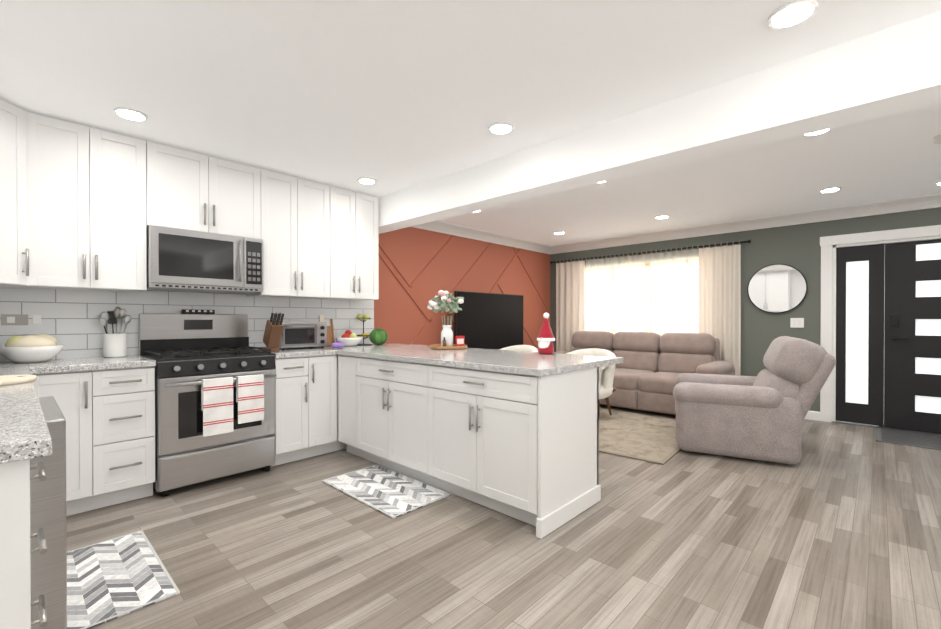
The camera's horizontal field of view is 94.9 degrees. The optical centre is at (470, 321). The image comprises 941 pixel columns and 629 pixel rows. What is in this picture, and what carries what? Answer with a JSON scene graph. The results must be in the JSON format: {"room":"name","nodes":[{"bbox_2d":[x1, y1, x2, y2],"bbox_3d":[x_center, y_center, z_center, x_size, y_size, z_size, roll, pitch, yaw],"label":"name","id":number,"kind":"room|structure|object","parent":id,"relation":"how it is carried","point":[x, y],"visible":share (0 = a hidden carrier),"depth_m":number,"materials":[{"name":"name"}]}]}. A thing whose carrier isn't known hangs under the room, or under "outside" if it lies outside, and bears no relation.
{"room":"kitchen","nodes":[
{"label":"kitchen","id":0,"kind":"room"},
{"bbox_2d":[0,99,43,290],"bbox_3d":[-2.861,-0.739,2.384,0.659,1.047,0.662,0,0,43],"label":"upper cabinet","id":1,"kind":"object","parent":0,"relation":"attached to","point":[21,131],"depth_m":2.55,"materials":[{"name":"white wood"}]},
{"bbox_2d":[12,116,107,294],"bbox_3d":[-2.661,-0.741,2.797,0.386,1.047,0.385,0,0,43],"label":"upper cabinet","id":2,"kind":"object","parent":0,"relation":"attached to","point":[75,229],"depth_m":2.75,"materials":[{"name":"white wood"}]},
{"bbox_2d":[100,131,159,294],"bbox_3d":[-2.483,-0.743,3.019,0.341,1.047,0.417,0,0,43],"label":"upper cabinet","id":3,"kind":"object","parent":0,"relation":"attached to","point":[131,165],"depth_m":2.95,"materials":[{"name":"white wood"}]},
{"bbox_2d":[0,287,373,361],"bbox_3d":[-1.212,-0.005,2.636,2.739,0.555,3.309,0,0,43],"label":"backsplash","id":4,"kind":"structure","parent":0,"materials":[{"name":"tile"}]},
{"bbox_2d":[160,144,263,242],"bbox_3d":[-2.118,-0.972,3.405,0.341,0.592,0.767,0,0,43],"label":"upper cabinet","id":5,"kind":"object","parent":0,"relation":"attached to","point":[199,192],"depth_m":3.29,"materials":[{"name":"white wood"}]},
{"bbox_2d":[146,225,263,293],"bbox_3d":[-2.074,-0.457,3.367,0.451,0.430,0.757,0,0,43],"label":"microwave","id":6,"kind":"object","parent":5,"relation":"attached to","point":[182,260],"visible":1,"depth_m":3.21,"materials":[{"name":"silver metal"}]},
{"bbox_2d":[236,170,339,298],"bbox_3d":[-1.642,-0.748,3.910,0.341,1.047,0.737,0,0,43],"label":"upper cabinet","id":7,"kind":"object","parent":0,"relation":"attached to","point":[301,245],"depth_m":3.81,"materials":[{"name":"white wood"}]},
{"bbox_2d":[328,188,378,302],"bbox_3d":[-1.265,-0.750,4.310,0.341,1.047,0.600,0,0,43],"label":"upper cabinet","id":8,"kind":"object","parent":0,"relation":"attached to","point":[359,212],"depth_m":4.25,"materials":[{"name":"white wood"}]},
{"bbox_2d":[374,227,550,349],"bbox_3d":[0.070,-0.072,6.265,0.164,2.440,4.010,0,0,43],"label":"wall","id":9,"kind":"structure","parent":0,"point":[419,269],"depth_m":5.66,"materials":[{"name":"brown paint"}]},
{"bbox_2d":[411,220,550,252],"bbox_3d":[0.137,-1.232,6.154,0.105,0.120,3.510,0,0,43],"label":"crown molding","id":10,"kind":"structure","parent":9,"relation":"attached to","point":[436,226],"depth_m":6.17,"materials":[{"name":"white wood"}]},
{"bbox_2d":[0,0,940,245],"bbox_3d":[1.424,-1.323,2.698,7.020,0.100,7.330,0,0,43],"label":"ceiling","id":11,"kind":"structure","parent":0,"point":[390,96],"depth_m":2.34,"materials":[{"name":"white paint"}]},
{"bbox_2d":[114,107,147,120],"bbox_3d":[-2.072,-1.265,2.636,0.155,0.013,0.155,0,0,-2],"label":"recessed light","id":12,"kind":"object","parent":11,"relation":"in","point":[124,112],"depth_m":2.62,"materials":[{"name":"white plastic"}]},
{"bbox_2d":[358,177,375,183],"bbox_3d":[-0.935,-1.271,3.900,0.155,0.013,0.155,0,0,-2],"label":"recessed light","id":13,"kind":"object","parent":11,"relation":"in","point":[364,180],"depth_m":3.87,"materials":[{"name":"white plastic"}]},
{"bbox_2d":[488,122,513,134],"bbox_3d":[0.200,-1.266,2.829,0.155,0.013,0.155,0,0,-2],"label":"recessed light","id":14,"kind":"object","parent":11,"relation":"in","point":[499,128],"depth_m":2.81,"materials":[{"name":"white plastic"}]},
{"bbox_2d":[655,215,668,218],"bbox_3d":[2.336,-1.279,5.268,0.155,0.013,0.155,0,0,-2],"label":"recessed light","id":15,"kind":"object","parent":11,"relation":"in","point":[659,216],"depth_m":5.24,"materials":[{"name":"white plastic"}]},
{"bbox_2d":[768,0,817,28],"bbox_3d":[1.320,-1.260,1.772,0.155,0.013,0.155,0,0,-2],"label":"recessed light","id":16,"kind":"object","parent":11,"relation":"in","point":[792,13],"depth_m":1.76,"materials":[{"name":"white plastic"}]},
{"bbox_2d":[802,128,831,135],"bbox_3d":[2.286,-1.266,2.854,0.155,0.013,0.155,0,0,-2],"label":"recessed light","id":17,"kind":"object","parent":11,"relation":"in","point":[823,131],"depth_m":2.89,"materials":[{"name":"white plastic"}]},
{"bbox_2d":[819,187,840,192],"bbox_3d":[3.471,-1.273,4.169,0.155,0.013,0.155,0,0,-2],"label":"recessed light","id":18,"kind":"object","parent":11,"relation":"in","point":[831,189],"depth_m":4.15,"materials":[{"name":"white plastic"}]},
{"bbox_2d":[933,134,940,143],"bbox_3d":[3.252,-1.256,2.946,0.126,0.034,0.126,0,0,43],"label":"recessed light","id":19,"kind":"object","parent":11,"relation":"in","point":[937,139],"depth_m":2.96,"materials":[{"name":"white plastic"}]},
{"bbox_2d":[66,419,940,628],"bbox_3d":[1.424,1.197,2.712,7.320,0.060,7.630,0,0,43],"label":"floor","id":20,"kind":"structure","parent":0,"point":[838,526],"depth_m":2.22,"materials":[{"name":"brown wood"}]},
{"bbox_2d":[0,459,39,628],"bbox_3d":[-1.366,0.739,0.925,0.480,0.871,0.586,0,0,43],"label":"base cabinet","id":21,"kind":"object","parent":20,"relation":"on","point":[19,482],"depth_m":0.96,"materials":[{"name":"white wood"}]},
{"bbox_2d":[0,359,51,466],"bbox_3d":[-2.141,0.277,1.673,2.706,0.040,0.625,0,0,43],"label":"countertop","id":22,"kind":"structure","parent":21,"relation":"on","point":[25,433],"depth_m":1.14,"materials":[{"name":"grey stone"}]},
{"bbox_2d":[0,375,35,384],"bbox_3d":[-2.073,0.245,1.689,0.250,0.023,0.530,0,0,43],"label":"cutting board","id":23,"kind":"object","parent":22,"relation":"on","point":[11,379],"visible":1,"depth_m":1.80,"materials":[{"name":"beige wood"}]},
{"bbox_2d":[0,334,63,362],"bbox_3d":[-2.746,0.164,2.702,0.304,0.174,0.304,0,0,43],"label":"mixing bowl","id":24,"kind":"object","parent":22,"relation":"on","point":[32,348],"visible":1,"depth_m":2.63,"materials":[{"name":"white ceramic"}]},
{"bbox_2d":[32,371,55,614],"bbox_3d":[-2.310,0.734,1.867,0.985,0.871,0.661,0,0,43],"label":"base cabinet","id":25,"kind":"object","parent":20,"relation":"on","point":[47,396],"depth_m":1.34,"materials":[{"name":"white wood"}]},
{"bbox_2d":[44,367,95,530],"bbox_3d":[-2.584,0.729,2.680,0.671,0.871,0.308,0,0,43],"label":"base cabinet","id":26,"kind":"object","parent":20,"relation":"on","point":[75,390],"depth_m":2.56,"materials":[{"name":"white wood"}]},
{"bbox_2d":[67,530,179,628],"bbox_3d":[-1.704,1.165,1.954,0.790,0.010,0.485,0,0,43],"label":"area rug","id":27,"kind":"object","parent":20,"relation":"on","point":[113,579],"visible":0.67,"depth_m":1.94,"materials":[{"name":"grey"}]},
{"bbox_2d":[96,367,154,508],"bbox_3d":[-2.414,0.728,2.907,0.606,0.871,0.372,0,0,43],"label":"base cabinet","id":28,"kind":"object","parent":20,"relation":"on","point":[125,400],"depth_m":2.73,"materials":[{"name":"white wood"}]},
{"bbox_2d":[28,355,155,370],"bbox_3d":[-2.481,0.271,2.824,0.631,0.040,0.582,0,0,43],"label":"countertop","id":29,"kind":"structure","parent":28,"relation":"on","point":[101,363],"depth_m":2.68,"materials":[{"name":"grey stone"}]},
{"bbox_2d":[99,307,130,356],"bbox_3d":[-2.533,0.070,3.081,0.132,0.358,0.186,0,0,43],"label":"utensil crock","id":30,"kind":"object","parent":29,"relation":"on","point":[114,344],"visible":1,"depth_m":3.05,"materials":[{"name":"white ceramic"}]},
{"bbox_2d":[139,309,276,496],"bbox_3d":[-1.975,0.532,3.279,0.718,1.260,0.757,0,0,43],"label":"range","id":31,"kind":"object","parent":20,"relation":"on","point":[215,375],"visible":1,"depth_m":3.10,"materials":[{"name":"silver metal"}]},
{"bbox_2d":[270,355,335,466],"bbox_3d":[-1.545,0.723,3.780,0.671,0.871,0.546,0,0,43],"label":"base cabinet","id":32,"kind":"object","parent":20,"relation":"on","point":[305,385],"depth_m":3.58,"materials":[{"name":"white wood"}]},
{"bbox_2d":[261,343,419,354],"bbox_3d":[-1.221,0.264,4.159,0.631,0.040,1.546,0,0,43],"label":"countertop","id":33,"kind":"structure","parent":32,"relation":"on","point":[301,350],"depth_m":3.84,"materials":[{"name":"grey stone"}]},
{"bbox_2d":[260,313,283,351],"bbox_3d":[-1.625,0.086,3.547,0.270,0.320,0.100,0,0,43],"label":"knife block","id":34,"kind":"object","parent":33,"relation":"on","point":[274,327],"visible":1,"depth_m":3.50,"materials":[{"name":"brown wood"}]},
{"bbox_2d":[279,322,326,349],"bbox_3d":[-1.575,0.121,3.968,0.325,0.245,0.430,0,0,43],"label":"toaster oven","id":35,"kind":"object","parent":33,"relation":"on","point":[302,334],"visible":0.88,"depth_m":3.87,"materials":[{"name":"silver metal"}]},
{"bbox_2d":[319,315,334,345],"bbox_3d":[-1.437,0.088,4.268,0.103,0.304,0.166,0,0,43],"label":"boards","id":36,"kind":"object","parent":33,"relation":"on","point":[330,337],"visible":0.44,"depth_m":4.28,"materials":[{"name":"beige wood"}]},
{"bbox_2d":[331,339,343,347],"bbox_3d":[-1.226,0.203,3.994,0.102,0.080,0.144,0,0,43],"label":"bag","id":37,"kind":"object","parent":33,"relation":"on","point":[337,344],"visible":1,"depth_m":3.96,"materials":[{"name":"purple"}]},
{"bbox_2d":[336,330,362,345],"bbox_3d":[-1.216,0.161,4.338,0.270,0.161,0.270,0,0,43],"label":"fruit bowl","id":38,"kind":"object","parent":33,"relation":"on","point":[348,338],"visible":0.98,"depth_m":4.27,"materials":[{"name":"white ceramic"}]},
{"bbox_2d":[357,314,371,344],"bbox_3d":[-1.123,0.080,4.538,0.206,0.322,0.206,0,0,43],"label":"fruit stand","id":39,"kind":"object","parent":33,"relation":"on","point":[365,317],"visible":0.81,"depth_m":4.51,"materials":[{"name":"black"}]},
{"bbox_2d":[369,327,387,344],"bbox_3d":[-0.943,0.149,4.438,0.180,0.184,0.194,0,0,43],"label":"watermelon","id":40,"kind":"object","parent":33,"relation":"on","point":[378,336],"visible":1,"depth_m":4.37,"materials":[{"name":"green plant"}]},
{"bbox_2d":[332,355,359,456],"bbox_3d":[-0.841,0.723,3.880,0.359,0.871,0.706,0,0,43],"label":"base cabinet","id":41,"kind":"object","parent":20,"relation":"on","point":[347,366],"depth_m":3.69,"materials":[{"name":"white wood"}]},
{"bbox_2d":[322,464,451,518],"bbox_3d":[-0.603,1.159,3.026,0.860,0.010,0.485,0,0,43],"label":"area rug","id":42,"kind":"object","parent":20,"relation":"on","point":[391,493],"visible":0.98,"depth_m":2.97,"materials":[{"name":"grey"}]},
{"bbox_2d":[360,359,419,479],"bbox_3d":[-0.402,0.725,3.510,1.022,0.871,0.642,0,0,43],"label":"base cabinet","id":43,"kind":"object","parent":20,"relation":"on","point":[389,391],"depth_m":3.26,"materials":[{"name":"white wood"}]},
{"bbox_2d":[420,363,599,538],"bbox_3d":[0.249,0.728,2.909,0.983,0.871,0.664,0,0,43],"label":"base cabinet","id":44,"kind":"object","parent":20,"relation":"on","point":[508,433],"depth_m":2.59,"materials":[{"name":"white wood"}]},
{"bbox_2d":[336,345,622,378],"bbox_3d":[-0.042,0.268,3.405,2.120,0.040,1.025,0,0,43],"label":"countertop","id":45,"kind":"structure","parent":44,"relation":"on","point":[472,359],"depth_m":2.95,"materials":[{"name":"grey stone"}]},
{"bbox_2d":[427,290,466,349],"bbox_3d":[-0.209,-0.023,3.955,0.355,0.533,0.366,0,0,43],"label":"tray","id":46,"kind":"object","parent":45,"relation":"on","point":[444,302],"visible":1,"depth_m":3.90,"materials":[{"name":"brown wood"}]},
{"bbox_2d":[537,313,554,353],"bbox_3d":[0.582,0.088,3.329,0.144,0.319,0.144,0,0,43],"label":"gnome","id":47,"kind":"object","parent":45,"relation":"on","point":[545,338],"visible":1,"depth_m":3.29,"materials":[{"name":"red fabric"}]},
{"bbox_2d":[499,345,537,351],"bbox_3d":[0.335,0.685,3.770,0.510,0.948,0.490,0,0,43],"label":"bar stool","id":48,"kind":"object","parent":20,"relation":"on","point":[530,348],"visible":0.08,"depth_m":3.92,"materials":[{"name":"white fabric"}]},
{"bbox_2d":[566,348,615,399],"bbox_3d":[0.845,0.688,3.290,0.510,0.948,0.490,0,0,43],"label":"bar stool","id":49,"kind":"object","parent":20,"relation":"on","point":[606,375],"visible":0.31,"depth_m":3.14,"materials":[{"name":"white fabric"}]},
{"bbox_2d":[598,404,680,464],"bbox_3d":[1.335,1.148,5.020,2.280,0.012,2.050,0,0,39],"label":"area rug","id":50,"kind":"object","parent":20,"relation":"on","point":[647,436],"visible":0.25,"depth_m":4.40,"materials":[{"name":"beige carpet"}]},
{"bbox_2d":[599,387,615,414],"bbox_3d":[1.532,0.964,5.214,0.420,0.347,0.420,0,0,43],"label":"chair legs","id":51,"kind":"object","parent":50,"relation":"on","point":[607,401],"visible":0.29,"depth_m":5.24,"materials":[{"name":"brown wood"}]},
{"bbox_2d":[554,331,734,414],"bbox_3d":[2.147,0.641,5.938,2.464,0.989,0.991,0,0,43],"label":"sofa","id":52,"kind":"object","parent":50,"relation":"on","point":[651,368],"visible":0.46,"depth_m":5.58,"materials":[{"name":"fabric"}]},
{"bbox_2d":[673,336,835,463],"bbox_3d":[2.532,0.637,3.983,1.170,1.008,1.040,0,0,27],"label":"recliner","id":53,"kind":"object","parent":20,"relation":"on","point":[761,415],"visible":1,"depth_m":3.56,"materials":[{"name":"fabric"}]},
{"bbox_2d":[876,427,940,449],"bbox_3d":[4.528,1.152,4.093,1.000,0.012,0.680,0,0,43],"label":"door mat","id":54,"kind":"object","parent":20,"relation":"on","point":[916,439],"visible":1,"depth_m":4.24,"materials":[{"name":"grey"}]},
{"bbox_3d":[0.227,0.859,5.943,0.482,0.579,1.590,0,0,43],"label":"tv console","id":55,"kind":"object","parent":20,"relation":"on","visible":0},
{"bbox_2d":[454,291,522,349],"bbox_3d":[0.302,0.086,6.005,0.220,0.963,1.430,0,0,43],"label":"screen","id":56,"kind":"object","parent":55,"relation":"on","point":[488,321],"visible":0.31,"depth_m":5.94,"materials":[{"name":"black"}]},
{"bbox_2d":[379,11,940,233],"bbox_3d":[1.306,-1.122,2.487,6.600,0.300,0.220,0,0,43],"label":"header beam","id":57,"kind":"structure","parent":0,"point":[891,70],"depth_m":2.33,"materials":[{"name":"white paint"}]},
{"bbox_2d":[550,207,940,411],"bbox_3d":[3.942,-0.067,5.265,6.870,2.440,0.150,0,0,43],"label":"wall","id":58,"kind":"structure","parent":0,"point":[798,246],"depth_m":5.33,"materials":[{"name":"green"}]},
{"bbox_2d":[550,240,750,263],"bbox_3d":[2.475,-1.019,6.466,2.954,0.050,0.105,0,0,43],"label":"curtain rod","id":59,"kind":"object","parent":58,"relation":"attached to","point":[661,250],"visible":0.98,"depth_m":6.23,"materials":[{"name":"black"}]},
{"bbox_2d":[556,261,584,351],"bbox_3d":[1.661,0.057,7.197,0.540,2.111,0.074,0,0,43],"label":"drape","id":60,"kind":"object","parent":59,"relation":"hanging from","point":[570,298],"visible":0.62,"depth_m":7.21,"materials":[{"name":"beige fabric"}]},
{"bbox_2d":[586,249,698,335],"bbox_3d":[2.481,0.061,6.435,1.690,2.111,0.056,0,0,43],"label":"window","id":61,"kind":"structure","parent":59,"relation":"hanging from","point":[657,293],"depth_m":6.35,"materials":[{"name":"white glass"}]},
{"bbox_2d":[699,244,740,375],"bbox_3d":[3.268,0.065,5.680,0.480,2.111,0.075,0,0,43],"label":"drape","id":62,"kind":"object","parent":59,"relation":"hanging from","point":[720,293],"visible":0.67,"depth_m":5.65,"materials":[{"name":"beige fabric"}]},
{"bbox_2d":[547,193,940,253],"bbox_3d":[3.800,-1.227,5.217,6.720,0.120,0.105,0,0,43],"label":"crown molding","id":63,"kind":"structure","parent":58,"relation":"attached to","point":[894,206],"depth_m":5.31,"materials":[{"name":"white wood"}]},
{"bbox_2d":[747,264,807,313],"bbox_3d":[3.761,-0.407,5.311,0.610,0.610,0.024,0,0,43],"label":"round mirror","id":64,"kind":"object","parent":58,"relation":"attached to","point":[777,288],"visible":0.96,"depth_m":5.29,"materials":[{"name":"silver mirror"}]},
{"bbox_2d":[790,318,803,327],"bbox_3d":[3.916,0.011,5.179,0.130,0.115,0.010,0,0,43],"label":"switch plate","id":65,"kind":"object","parent":58,"relation":"attached to","point":[796,322],"visible":1,"depth_m":5.17,"materials":[{"name":"white plastic"}]},
{"bbox_2d":[804,411,819,420],"bbox_3d":[2.741,1.095,6.290,3.665,0.105,0.016,0,0,43],"label":"baseboard","id":66,"kind":"structure","parent":58,"relation":"attached to","point":[812,415],"depth_m":5.06,"materials":[{"name":"white wood"}]},
{"bbox_2d":[820,225,940,421],"bbox_3d":[4.822,0.088,4.406,1.960,2.140,0.152,0,0,43],"label":"door frame","id":67,"kind":"structure","parent":58,"relation":"attached to","point":[829,245],"depth_m":4.95,"materials":[{"name":"white wood"}]},
{"bbox_2d":[832,239,940,434],"bbox_3d":[4.825,0.155,4.409,1.730,2.005,0.145,0,0,43],"label":"front door","id":68,"kind":"structure","parent":58,"relation":"in","point":[888,367],"depth_m":4.66,"materials":[{"name":"black wood"}]},
{"label":"outside","id":69,"kind":"structure","parent":0,"visible":0},
{"bbox_2d":[585,272,585,330],"bbox_3d":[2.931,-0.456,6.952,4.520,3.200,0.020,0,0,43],"label":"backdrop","id":70,"kind":"structure","parent":69,"point":[585,301],"depth_m":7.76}
]}

